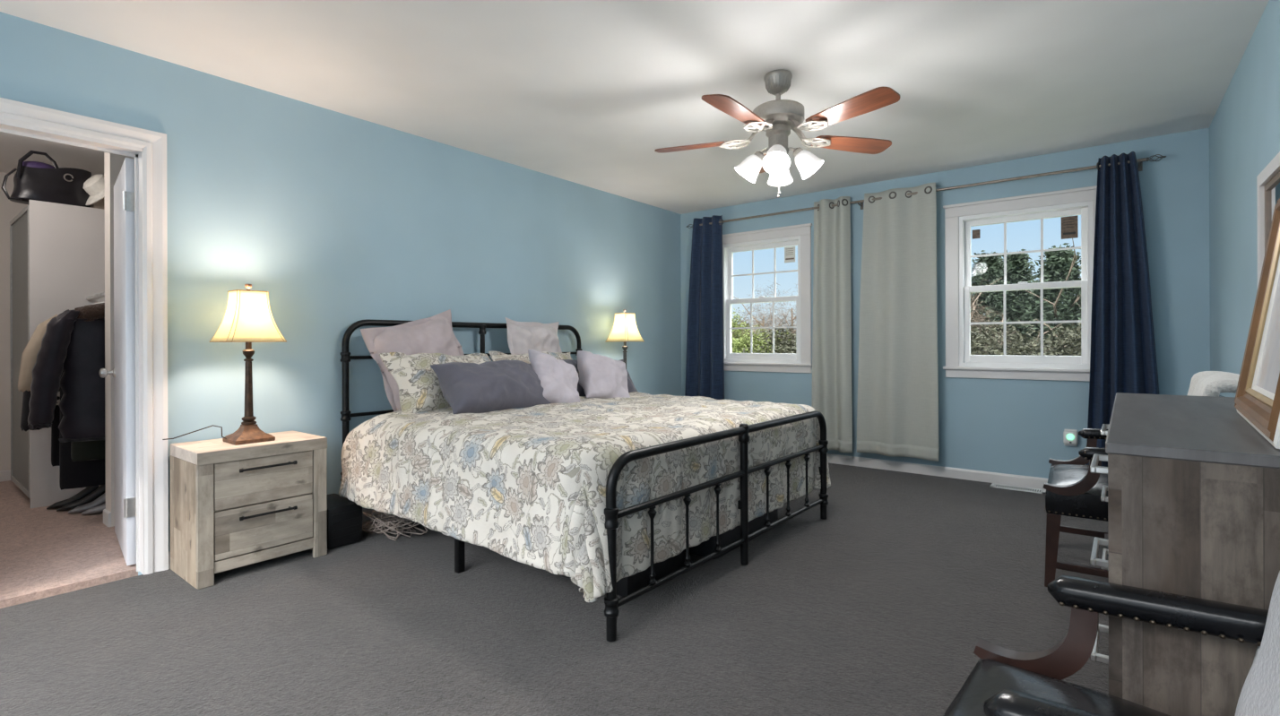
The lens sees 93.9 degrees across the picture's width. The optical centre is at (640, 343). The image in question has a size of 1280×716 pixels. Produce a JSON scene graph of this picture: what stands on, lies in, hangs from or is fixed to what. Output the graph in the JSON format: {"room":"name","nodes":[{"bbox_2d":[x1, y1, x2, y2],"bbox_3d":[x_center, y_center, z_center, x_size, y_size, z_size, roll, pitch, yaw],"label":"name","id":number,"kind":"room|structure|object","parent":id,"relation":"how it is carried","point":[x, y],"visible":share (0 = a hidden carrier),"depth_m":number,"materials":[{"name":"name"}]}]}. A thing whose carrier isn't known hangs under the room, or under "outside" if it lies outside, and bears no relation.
{"room":"bedroom","nodes":[
{"label":"bedroom","id":0,"kind":"room"},
{"bbox_2d":[0,172,104,471],"bbox_3d":[-5.302,-0.066,4.442,0.100,2.560,3.050,0,0,38],"label":"wall","id":1,"kind":"structure","parent":0,"point":[9,210],"depth_m":4.72,"materials":[{"name":"paint"}]},
{"bbox_2d":[0,469,10,482],"bbox_3d":[-5.253,1.052,4.407,0.014,0.085,2.850,0,0,38],"label":"baseboard","id":2,"kind":"structure","parent":1,"relation":"attached to","point":[4,475],"depth_m":4.71,"materials":[{"name":"white paint"}]},
{"bbox_2d":[0,480,138,608],"bbox_3d":[-4.008,1.148,3.494,3.300,0.124,2.950,0,0,38],"label":"floor","id":3,"kind":"structure","parent":0,"point":[45,553],"depth_m":3.09,"materials":[{"name":"beige carpet"}]},
{"bbox_2d":[9,199,104,508],"bbox_3d":[-4.169,0.075,4.428,0.900,2.030,0.604,0,0,38],"label":"wardrobe","id":4,"kind":"object","parent":3,"relation":"on","point":[57,250],"visible":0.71,"depth_m":4.06,"materials":[{"name":"white laminate"}]},
{"bbox_2d":[0,150,91,207],"bbox_3d":[-4.036,-1.107,4.066,0.203,0.356,0.454,0,0,34],"label":"handbag","id":5,"kind":"object","parent":4,"relation":"on","point":[32,180],"visible":0.91,"depth_m":4.01,"materials":[{"name":"black leather"}]},
{"bbox_2d":[83,174,104,205],"bbox_3d":[-3.798,-1.080,4.226,0.299,0.244,0.208,0,0,38],"label":"hat","id":6,"kind":"object","parent":4,"relation":"on","point":[94,185],"visible":0.72,"depth_m":4.15,"materials":[{"name":"white fabric"}]},
{"bbox_2d":[90,198,104,209],"bbox_3d":[-3.851,-0.987,4.287,0.200,0.091,0.140,0,0,38],"label":"bag","id":7,"kind":"object","parent":4,"relation":"on","point":[100,204],"visible":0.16,"depth_m":4.20,"materials":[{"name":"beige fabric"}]},
{"bbox_2d":[46,485,98,509],"bbox_3d":[-3.758,0.998,3.962,0.250,0.172,0.092,0,0,-42],"label":"shoe","id":8,"kind":"object","parent":3,"relation":"on","point":[86,491],"visible":0.59,"depth_m":3.94,"materials":[{"name":"black leather"}]},
{"bbox_2d":[56,484,105,511],"bbox_3d":[-3.645,0.998,3.911,0.250,0.172,0.092,0,0,-42],"label":"shoe","id":9,"kind":"object","parent":3,"relation":"on","point":[100,490],"visible":0.65,"depth_m":3.90,"materials":[{"name":"black leather"}]},
{"bbox_2d":[68,492,105,513],"bbox_3d":[-3.517,0.992,3.852,0.250,0.182,0.092,0,0,-36],"label":"shoe","id":10,"kind":"object","parent":3,"relation":"on","point":[101,500],"visible":0.59,"depth_m":3.82,"materials":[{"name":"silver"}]},
{"bbox_2d":[81,502,105,514],"bbox_3d":[-3.397,0.992,3.815,0.250,0.182,0.092,0,0,-30],"label":"shoe","id":11,"kind":"object","parent":3,"relation":"on","point":[98,509],"visible":0.41,"depth_m":3.76,"materials":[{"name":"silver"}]},
{"bbox_2d":[103,152,134,527],"bbox_3d":[-2.924,-0.134,3.877,0.140,2.440,0.805,0,0,38],"label":"wall closet partition","id":12,"kind":"structure","parent":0,"point":[113,163],"depth_m":3.53,"materials":[{"name":"paint"}]},
{"bbox_2d":[85,292,104,300],"bbox_3d":[-3.509,-0.312,3.894,0.798,0.028,0.028,0,0,38],"label":"rail","id":13,"kind":"object","parent":12,"relation":"attached to","point":[101,295],"visible":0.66,"depth_m":3.96,"materials":[{"name":"silver metal"}]},
{"bbox_2d":[70,440,105,461],"bbox_3d":[-3.389,0.270,3.801,0.074,0.931,0.337,0,0,38],"label":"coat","id":14,"kind":"object","parent":13,"relation":"hanging from","point":[85,450],"visible":0.09,"depth_m":3.71,"materials":[{"name":"fabric"}]},
{"bbox_3d":[-3.603,-0.241,3.968,0.074,0.184,0.426,0,0,38],"label":"hanger","id":15,"kind":"object","parent":13,"relation":"hanging from","visible":0},
{"bbox_2d":[20,390,60,467],"bbox_3d":[-3.609,0.286,3.973,0.170,1.021,0.720,0,0,38],"label":"coat","id":16,"kind":"object","parent":15,"relation":"hanging from","point":[25,410],"visible":0.07,"depth_m":3.82,"materials":[{"name":"fabric"}]},
{"bbox_3d":[-3.477,-0.242,3.869,0.014,0.184,0.426,0,0,38],"label":"hanger","id":17,"kind":"object","parent":13,"relation":"hanging from","visible":0},
{"bbox_2d":[17,314,60,405],"bbox_3d":[-3.506,0.086,3.893,0.168,0.621,0.770,0,0,38],"label":"cardigan","id":18,"kind":"object","parent":17,"relation":"hanging from","point":[29,357],"visible":0.12,"depth_m":3.59,"materials":[{"name":"beige fabric"}]},
{"bbox_2d":[59,370,105,490],"bbox_3d":[-3.467,0.381,3.863,0.084,1.071,0.417,0,0,38],"label":"dress","id":19,"kind":"object","parent":17,"relation":"hanging from","point":[82,473],"visible":0.14,"depth_m":3.74,"materials":[{"name":"fabric"}]},
{"bbox_2d":[103,509,111,527],"bbox_3d":[-3.172,1.043,3.555,0.140,0.088,0.013,0,0,38],"label":"baseboard","id":20,"kind":"structure","parent":12,"relation":"attached to","point":[107,514],"depth_m":3.53,"materials":[{"name":"white paint"}]},
{"bbox_2d":[0,11,681,575],"bbox_3d":[-1.602,-0.078,3.829,0.120,2.560,6.450,0,0,38],"label":"wall","id":21,"kind":"structure","parent":0,"point":[343,220],"depth_m":3.46,"materials":[{"name":"blue paint"}]},
{"bbox_2d":[0,97,168,574],"bbox_3d":[-2.610,0.044,2.527,0.144,2.083,0.953,0,0,38],"label":"trim","id":22,"kind":"structure","parent":21,"relation":"attached to","point":[148,148],"depth_m":2.81,"materials":[{"name":"white paint"}]},
{"bbox_2d":[98,157,136,565],"bbox_3d":[-2.709,0.090,3.137,0.169,1.960,0.762,0,0,-45],"label":"door","id":23,"kind":"structure","parent":21,"relation":"in","point":[124,371],"depth_m":2.89,"materials":[{"name":"paint"}]},
{"bbox_2d":[168,508,391,569],"bbox_3d":[-0.915,1.039,4.591,0.014,0.080,4.379,0,0,38],"label":"baseboard","id":24,"kind":"structure","parent":21,"relation":"attached to","point":[365,518],"depth_m":3.63,"materials":[{"name":"white paint"}]},
{"bbox_2d":[0,462,1108,715],"bbox_3d":[0.052,1.136,2.535,4.073,0.120,6.450,0,0,38],"label":"floor","id":25,"kind":"structure","parent":0,"point":[882,605],"depth_m":2.26,"materials":[{"name":"grey carpet"}]},
{"bbox_2d":[169,430,327,589],"bbox_3d":[-1.913,0.783,2.948,0.433,0.600,0.552,0,0,38],"label":"nightstand","id":26,"kind":"object","parent":25,"relation":"on","point":[232,506],"visible":1,"depth_m":2.79,"materials":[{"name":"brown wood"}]},
{"bbox_2d":[162,284,286,445],"bbox_3d":[-1.993,0.096,2.884,0.303,0.774,0.433,0,0,38],"label":"table lamp","id":27,"kind":"object","parent":26,"relation":"on","point":[248,318],"visible":1,"depth_m":2.89,"materials":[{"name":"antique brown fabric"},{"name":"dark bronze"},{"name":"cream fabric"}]},
{"bbox_2d":[327,493,362,549],"bbox_3d":[-1.688,0.972,3.276,0.322,0.220,0.190,0,0,38],"label":"box","id":28,"kind":"object","parent":25,"relation":"on","point":[344,516],"visible":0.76,"depth_m":3.18,"materials":[{"name":"plastic"}]},
{"bbox_2d":[363,510,427,541],"bbox_3d":[-1.369,1.006,3.338,0.395,0.097,0.187,0,0,38],"label":"cable tangle","id":29,"kind":"object","parent":25,"relation":"on","point":[390,522],"visible":0.73,"depth_m":3.30,"materials":[{"name":"grey plastic"}]},
{"bbox_2d":[339,319,828,641],"bbox_3d":[-0.306,0.465,3.566,2.160,1.224,1.967,0,0,40],"label":"bed","id":30,"kind":"object","parent":25,"relation":"on","point":[611,601],"visible":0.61,"depth_m":2.81,"materials":[{"name":"black metal"}]},
{"bbox_3d":[-0.310,0.606,3.570,1.970,0.288,1.860,0,0,40],"label":"mattress","id":31,"kind":"object","parent":30,"relation":"on","visible":0},
{"bbox_2d":[379,352,491,413],"bbox_3d":[-1.157,0.256,3.652,0.344,0.409,0.785,0,0,37],"label":"floral sham","id":32,"kind":"object","parent":31,"relation":"on","point":[419,391],"visible":0.51,"depth_m":3.39,"materials":[{"name":"fabric"}]},
{"bbox_2d":[430,359,550,414],"bbox_3d":[-0.856,0.282,3.594,0.344,0.359,0.789,0,0,38],"label":"pillow","id":33,"kind":"object","parent":31,"relation":"on","point":[488,386],"visible":0.81,"depth_m":3.39,"materials":[{"name":"grey fabric"}]},
{"bbox_2d":[505,317,562,354],"bbox_3d":[-0.760,0.089,4.436,0.530,0.547,0.250,0,0,-41],"label":"euro sham","id":34,"kind":"object","parent":31,"relation":"on","point":[522,336],"visible":0.43,"depth_m":4.37,"materials":[{"name":"grey fabric"}]},
{"bbox_2d":[527,349,579,403],"bbox_3d":[-0.553,0.257,3.889,0.455,0.432,0.279,0,0,-38],"label":"throw pillow","id":35,"kind":"object","parent":31,"relation":"on","point":[558,379],"visible":0.79,"depth_m":3.81,"materials":[{"name":"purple fabric"}]},
{"bbox_2d":[338,391,830,602],"bbox_3d":[-0.205,0.637,3.488,1.890,0.554,2.252,0,0,40],"label":"duvet","id":36,"kind":"object","parent":31,"relation":"on","point":[527,486],"visible":0.81,"depth_m":2.60,"materials":[{"name":"fabric"}]},
{"bbox_2d":[360,309,464,411],"bbox_3d":[-1.335,0.123,3.703,0.262,0.689,0.756,0,0,43],"label":"euro sham","id":37,"kind":"object","parent":36,"relation":"on","point":[435,333],"visible":0.45,"depth_m":3.61,"materials":[{"name":"grey fabric"}]},
{"bbox_2d":[488,351,572,363],"bbox_3d":[-0.681,0.255,4.258,0.360,0.406,0.805,0,0,40],"label":"floral sham","id":38,"kind":"object","parent":36,"relation":"on","point":[496,356],"visible":0.12,"depth_m":4.07,"materials":[{"name":"fabric"}]},
{"bbox_2d":[562,359,637,396],"bbox_3d":[-0.352,0.273,4.471,0.860,0.349,0.301,0,0,-43],"label":"pillow","id":39,"kind":"object","parent":36,"relation":"on","point":[631,387],"visible":0.12,"depth_m":4.33,"materials":[{"name":"grey fabric"}]},
{"bbox_2d":[576,350,630,398],"bbox_3d":[-0.252,0.260,4.288,0.453,0.413,0.274,0,0,-36],"label":"throw pillow","id":40,"kind":"object","parent":36,"relation":"on","point":[601,376],"visible":0.87,"depth_m":4.21,"materials":[{"name":"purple fabric"}]},
{"bbox_2d":[542,549,684,596],"bbox_3d":[-0.199,0.984,2.891,0.760,0.185,0.480,0,0,38],"label":"storage bin","id":41,"kind":"object","parent":25,"relation":"on","point":[626,586],"visible":0.06,"depth_m":2.61,"materials":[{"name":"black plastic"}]},
{"bbox_2d":[684,509,778,559],"bbox_3d":[0.389,0.967,3.382,0.560,0.215,0.760,0,0,38],"label":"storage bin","id":42,"kind":"object","parent":25,"relation":"on","point":[706,548],"visible":0.06,"depth_m":3.05,"materials":[{"name":"plastic"}]},
{"bbox_2d":[989,483,1046,493],"bbox_3d":[2.763,1.062,4.368,0.340,0.008,0.120,0,0,38],"label":"floor vent","id":43,"kind":"object","parent":25,"relation":"in","point":[993,485],"visible":0.98,"depth_m":4.36,"materials":[{"name":"white metal"}]},
{"bbox_2d":[942,574,1268,715],"bbox_3d":[0.744,0.652,0.855,0.586,0.843,0.572,0,0,42],"label":"armchair","id":44,"kind":"object","parent":25,"relation":"on","point":[1003,682],"visible":0.98,"depth_m":1.05,"materials":[{"name":"black leather"}]},
{"bbox_2d":[1234,570,1279,715],"bbox_3d":[0.904,0.386,0.706,0.287,0.498,0.566,0,0,42],"label":"throw blanket","id":45,"kind":"object","parent":44,"relation":"on","point":[1259,696],"visible":0.99,"depth_m":0.85,"materials":[{"name":"grey fabric"}]},
{"bbox_2d":[1043,394,1224,587],"bbox_3d":[2.236,0.648,2.698,0.665,0.840,0.742,0,0,36],"label":"armchair","id":46,"kind":"object","parent":25,"relation":"on","point":[1072,490],"visible":0.36,"depth_m":2.59,"materials":[{"name":"black leather"}]},
{"bbox_2d":[1187,371,1239,397],"bbox_3d":[2.403,0.303,2.464,0.281,0.365,0.322,0,0,36],"label":"throw","id":47,"kind":"object","parent":46,"relation":"on","point":[1205,383],"visible":0.26,"depth_m":2.38,"materials":[{"name":"white fabric"}]},
{"bbox_2d":[1089,392,1279,715],"bbox_3d":[1.486,0.628,1.551,0.464,0.885,1.408,0,0,39],"label":"dresser","id":48,"kind":"object","parent":25,"relation":"on","point":[1193,488],"visible":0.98,"depth_m":1.08,"materials":[{"name":"grey wood"}]},
{"bbox_2d":[1234,198,1279,449],"bbox_3d":[1.376,-0.092,1.269,0.120,0.558,0.700,0,0,41],"label":"picture frame","id":49,"kind":"object","parent":48,"relation":"on","point":[1257,400],"visible":1,"depth_m":1.47,"materials":[{"name":"brown wood"}]},
{"bbox_2d":[1255,274,1279,394],"bbox_3d":[1.384,-0.091,1.262,0.071,0.397,0.540,0,0,41],"label":"print","id":50,"kind":"object","parent":49,"relation":"attached to","point":[1267,346],"depth_m":1.43},
{"bbox_3d":[-0.101,0.776,5.260,0.433,0.600,0.552,0,0,38],"label":"nightstand","id":51,"kind":"object","parent":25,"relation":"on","visible":0},
{"bbox_2d":[605,309,644,368],"bbox_3d":[-0.132,0.089,5.250,0.262,0.774,0.262,0,0,38],"label":"table lamp","id":52,"kind":"object","parent":51,"relation":"on","point":[625,329],"visible":0.84,"depth_m":5.19,"materials":[{"name":"beige fabric"}]},
{"bbox_2d":[0,0,1269,214],"bbox_3d":[-1.227,-1.420,3.557,7.613,0.120,6.690,0,0,38],"label":"ceiling","id":53,"kind":"structure","parent":0,"point":[584,92],"depth_m":2.95,"materials":[{"name":"paint"}]},
{"bbox_2d":[654,69,900,198],"bbox_3d":[0.674,-1.056,3.009,1.265,0.620,1.207,0,0,38],"label":"ceiling fan","id":54,"kind":"object","parent":53,"relation":"hanging from","point":[777,117],"visible":1,"depth_m":2.97,"materials":[{"name":"brown wood"}]},
{"bbox_2d":[680,127,1210,478],"bbox_3d":[2.088,-0.091,5.122,4.333,2.560,0.140,0,0,38],"label":"wall","id":55,"kind":"structure","parent":0,"point":[1015,427],"depth_m":4.42,"materials":[{"name":"blue paint"}]},
{"bbox_2d":[722,223,812,373],"bbox_3d":[1.188,-0.405,5.801,1.060,1.363,0.189,0,0,38],"label":"window","id":56,"kind":"structure","parent":55,"relation":"in","point":[800,236],"depth_m":5.68,"materials":[{"name":"white paint"}]},
{"bbox_2d":[730,302,795,353],"bbox_3d":[1.186,-0.147,5.798,0.704,0.495,0.009,0,0,38],"label":"grille","id":57,"kind":"object","parent":56,"relation":"attached to","point":[750,327],"depth_m":5.86,"materials":[{"name":"white plastic"}]},
{"bbox_2d":[731,247,797,298],"bbox_3d":[1.209,-0.679,5.829,0.704,0.478,0.009,0,0,38],"label":"grille","id":58,"kind":"object","parent":56,"relation":"attached to","point":[789,252],"depth_m":5.82,"materials":[{"name":"white plastic"}]},
{"bbox_2d":[785,248,794,259],"bbox_3d":[1.421,-0.843,5.669,0.086,0.105,0.001,0,0,38],"label":"sticker","id":59,"kind":"object","parent":56,"relation":"attached to","point":[789,252],"depth_m":5.67,"materials":[{"name":"white paper"}]},
{"bbox_2d":[686,154,1166,228],"bbox_3d":[1.967,-1.190,5.047,3.726,0.074,0.124,0,0,38],"label":"curtain rod","id":60,"kind":"object","parent":55,"relation":"attached to","point":[1139,161],"visible":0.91,"depth_m":4.51,"materials":[{"name":"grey metal"}]},
{"bbox_2d":[684,215,724,399],"bbox_3d":[0.641,-0.123,6.011,0.487,2.276,0.097,0,0,38],"label":"curtain","id":61,"kind":"object","parent":60,"relation":"hanging from","point":[704,366],"visible":0.74,"depth_m":5.99,"materials":[{"name":"blue fabric"}]},
{"bbox_2d":[811,196,852,452],"bbox_3d":[1.664,-0.159,5.208,0.371,2.191,0.086,0,0,40],"label":"curtain","id":62,"kind":"object","parent":60,"relation":"hanging from","point":[831,393],"visible":0.91,"depth_m":5.20,"materials":[{"name":"grey fabric"}]},
{"bbox_2d":[856,182,938,461],"bbox_3d":[2.089,-0.166,4.872,0.637,2.181,0.078,0,0,38],"label":"curtain","id":63,"kind":"object","parent":60,"relation":"hanging from","point":[897,407],"visible":1,"depth_m":4.85,"materials":[{"name":"grey fabric"}]},
{"bbox_2d":[1086,151,1158,467],"bbox_3d":[3.223,-0.127,3.978,0.423,2.266,0.112,0,0,38],"label":"curtain","id":64,"kind":"object","parent":60,"relation":"hanging from","point":[1123,356],"visible":0.67,"depth_m":3.99,"materials":[{"name":"blue fabric"}]},
{"bbox_2d":[826,453,1047,489],"bbox_3d":[2.037,1.029,5.068,4.073,0.080,0.014,0,0,38],"label":"baseboard","id":65,"kind":"structure","parent":55,"relation":"attached to","point":[1027,481],"depth_m":4.77,"materials":[{"name":"white paint"}]},
{"bbox_2d":[942,185,1097,381],"bbox_3d":[2.872,-0.410,4.481,1.060,1.363,0.189,0,0,38],"label":"window","id":66,"kind":"structure","parent":55,"relation":"in","point":[959,220],"depth_m":4.51,"materials":[{"name":"white paint"}]},
{"bbox_2d":[969,288,1081,355],"bbox_3d":[2.870,-0.153,4.478,0.704,0.495,0.009,0,0,38],"label":"grille","id":67,"kind":"object","parent":66,"relation":"attached to","point":[1042,322],"depth_m":4.54,"materials":[{"name":"white plastic"}]},
{"bbox_2d":[970,218,1081,284],"bbox_3d":[2.893,-0.685,4.509,0.704,0.478,0.009,0,0,38],"label":"grille","id":68,"kind":"object","parent":66,"relation":"attached to","point":[1069,229],"depth_m":4.47,"materials":[{"name":"white plastic"}]},
{"bbox_2d":[1063,218,1075,234],"bbox_3d":[3.118,-0.845,4.339,0.076,0.112,0.001,0,0,38],"label":"sticker","id":69,"kind":"object","parent":66,"relation":"attached to","point":[1068,224],"depth_m":4.34,"materials":[{"name":"black plastic"}]},
{"bbox_2d":[1063,429,1078,446],"bbox_3d":[3.058,0.675,4.243,0.084,0.120,0.052,0,0,38],"label":"plug","id":70,"kind":"object","parent":55,"relation":"attached to","point":[1070,436],"visible":1,"depth_m":4.23,"materials":[{"name":"white plastic"}]},
{"bbox_2d":[1066,433,1074,440],"bbox_3d":[3.044,0.666,4.225,0.048,0.048,0.007,0,0,38],"label":"light","id":71,"kind":"object","parent":70,"relation":"attached to","point":[1069,436],"depth_m":4.22,"materials":[{"name":"green plastic"}]},
{"bbox_2d":[1209,0,1279,397],"bbox_3d":[1.675,-0.090,1.196,0.140,2.560,6.550,0,0,38],"label":"wall","id":72,"kind":"structure","parent":0,"point":[1244,130],"depth_m":2.94,"materials":[{"name":"blue paint"}]},
{"bbox_2d":[1256,151,1279,287],"bbox_3d":[2.246,-0.269,2.066,0.031,0.815,0.905,0,0,38],"label":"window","id":73,"kind":"structure","parent":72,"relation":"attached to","point":[1268,179],"depth_m":2.36,"materials":[{"name":"white paint"}]},
{"bbox_2d":[1268,180,1279,231],"bbox_3d":[2.254,-0.269,2.060,0.008,0.675,0.765,0,0,38],"label":"window pane","id":74,"kind":"object","parent":73,"relation":"attached to","point":[1274,185],"depth_m":2.30,"materials":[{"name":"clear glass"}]},
{"label":"outside","id":75,"kind":"structure","parent":0,"visible":0},
{"bbox_3d":[21.143,4.103,57.039,150.000,0.200,104.150,0,0,38],"label":"ground","id":76,"kind":"structure","parent":75,"visible":0},
{"bbox_2d":[731,332,757,353],"bbox_3d":[4.629,1.833,30.372,3.999,4.945,4.400,0,0,37],"label":"tree","id":77,"kind":"object","parent":76,"relation":"on","point":[731,332],"visible":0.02,"depth_m":29.93,"materials":[{"name":"green plant"}]},
{"bbox_2d":[731,307,761,352],"bbox_3d":[4.674,1.226,32.669,5.346,6.294,4.858,0,0,-10],"label":"tree","id":78,"kind":"object","parent":76,"relation":"on","point":[733,331],"visible":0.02,"depth_m":31.72,"materials":[{"name":"green plant"}]},
{"bbox_2d":[731,324,794,353],"bbox_3d":[5.596,1.678,29.236,4.466,5.282,4.914,0,0,-29],"label":"tree","id":79,"kind":"object","parent":76,"relation":"on","point":[748,338],"visible":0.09,"depth_m":28.82,"materials":[{"name":"green plant"}]},
{"bbox_2d":[733,290,795,353],"bbox_3d":[6.827,0.839,32.740,6.196,7.403,6.546,0,0,35],"label":"bare tree","id":80,"kind":"object","parent":76,"relation":"on","point":[746,312],"visible":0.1,"depth_m":32.68,"materials":[{"name":"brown plant"}]},
{"bbox_2d":[740,282,796,351],"bbox_3d":[7.806,0.638,30.703,6.578,7.859,6.949,0,0,-31],"label":"bare tree","id":81,"kind":"object","parent":76,"relation":"on","point":[791,309],"visible":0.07,"depth_m":30.54,"materials":[{"name":"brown plant"}]},
{"bbox_2d":[742,322,796,353],"bbox_3d":[7.596,1.693,28.392,6.551,5.697,6.369,0,0,6],"label":"evergreen shrub","id":82,"kind":"object","parent":76,"relation":"on","point":[781,346],"visible":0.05,"depth_m":27.82,"materials":[{"name":"green plant"}]},
{"bbox_2d":[781,334,796,353],"bbox_3d":[9.300,1.688,25.709,6.900,5.697,7.097,0,0,36],"label":"evergreen shrub","id":83,"kind":"object","parent":76,"relation":"on","point":[793,349],"visible":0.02,"depth_m":26.10,"materials":[{"name":"green plant"}]},
{"bbox_2d":[970,278,1019,343],"bbox_3d":[11.812,0.991,23.719,6.393,7.103,6.761,0,0,13],"label":"bare tree","id":84,"kind":"object","parent":76,"relation":"on","point":[973,301],"visible":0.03,"depth_m":22.94,"materials":[{"name":"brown plant"}]},
{"bbox_2d":[970,250,1040,335],"bbox_3d":[15.830,-0.110,27.039,5.612,8.268,5.347,0,0,-33],"label":"pine tree","id":85,"kind":"object","parent":76,"relation":"on","point":[985,267],"visible":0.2,"depth_m":26.66,"materials":[{"name":"broad green leaves"},{"name":"woody branches"}]},
{"bbox_2d":[970,317,1077,355],"bbox_3d":[11.957,1.774,20.532,6.022,5.464,5.854,0,0,-28],"label":"evergreen shrub","id":86,"kind":"object","parent":76,"relation":"on","point":[976,342],"visible":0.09,"depth_m":19.60,"materials":[{"name":"green plant"}]},
{"bbox_2d":[972,249,1081,348],"bbox_3d":[15.560,0.048,24.642,5.154,7.954,4.910,0,0,24],"label":"pine tree","id":87,"kind":"object","parent":76,"relation":"on","point":[1017,265],"visible":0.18,"depth_m":24.31,"materials":[{"name":"broad green leaves"},{"name":"woody branches"}]},
{"bbox_2d":[977,319,1081,355],"bbox_3d":[14.125,1.815,19.448,5.481,5.348,5.638,0,0,5],"label":"evergreen shrub","id":88,"kind":"object","parent":76,"relation":"on","point":[1076,338],"visible":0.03,"depth_m":18.99,"materials":[{"name":"green plant"}]},
{"bbox_2d":[1015,238,1081,354],"bbox_3d":[15.534,0.152,22.065,5.008,7.745,5.257,0,0,-8],"label":"pine tree","id":89,"kind":"object","parent":76,"relation":"on","point":[1059,266],"visible":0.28,"depth_m":21.72,"materials":[{"name":"green plant"}]},
{"bbox_3d":[-3.304,-0.242,3.733,0.014,0.184,0.426,0,0,38],"label":"hanger","id":90,"kind":"object","parent":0,"visible":0},
{"bbox_2d":[27,302,105,442],"bbox_3d":[-3.283,0.168,3.718,0.236,0.855,0.752,0,0,38],"label":"puffer jacket","id":91,"kind":"object","parent":90,"relation":"hanging from","point":[73,342],"visible":0.51,"depth_m":3.54,"materials":[{"name":"black fabric"}]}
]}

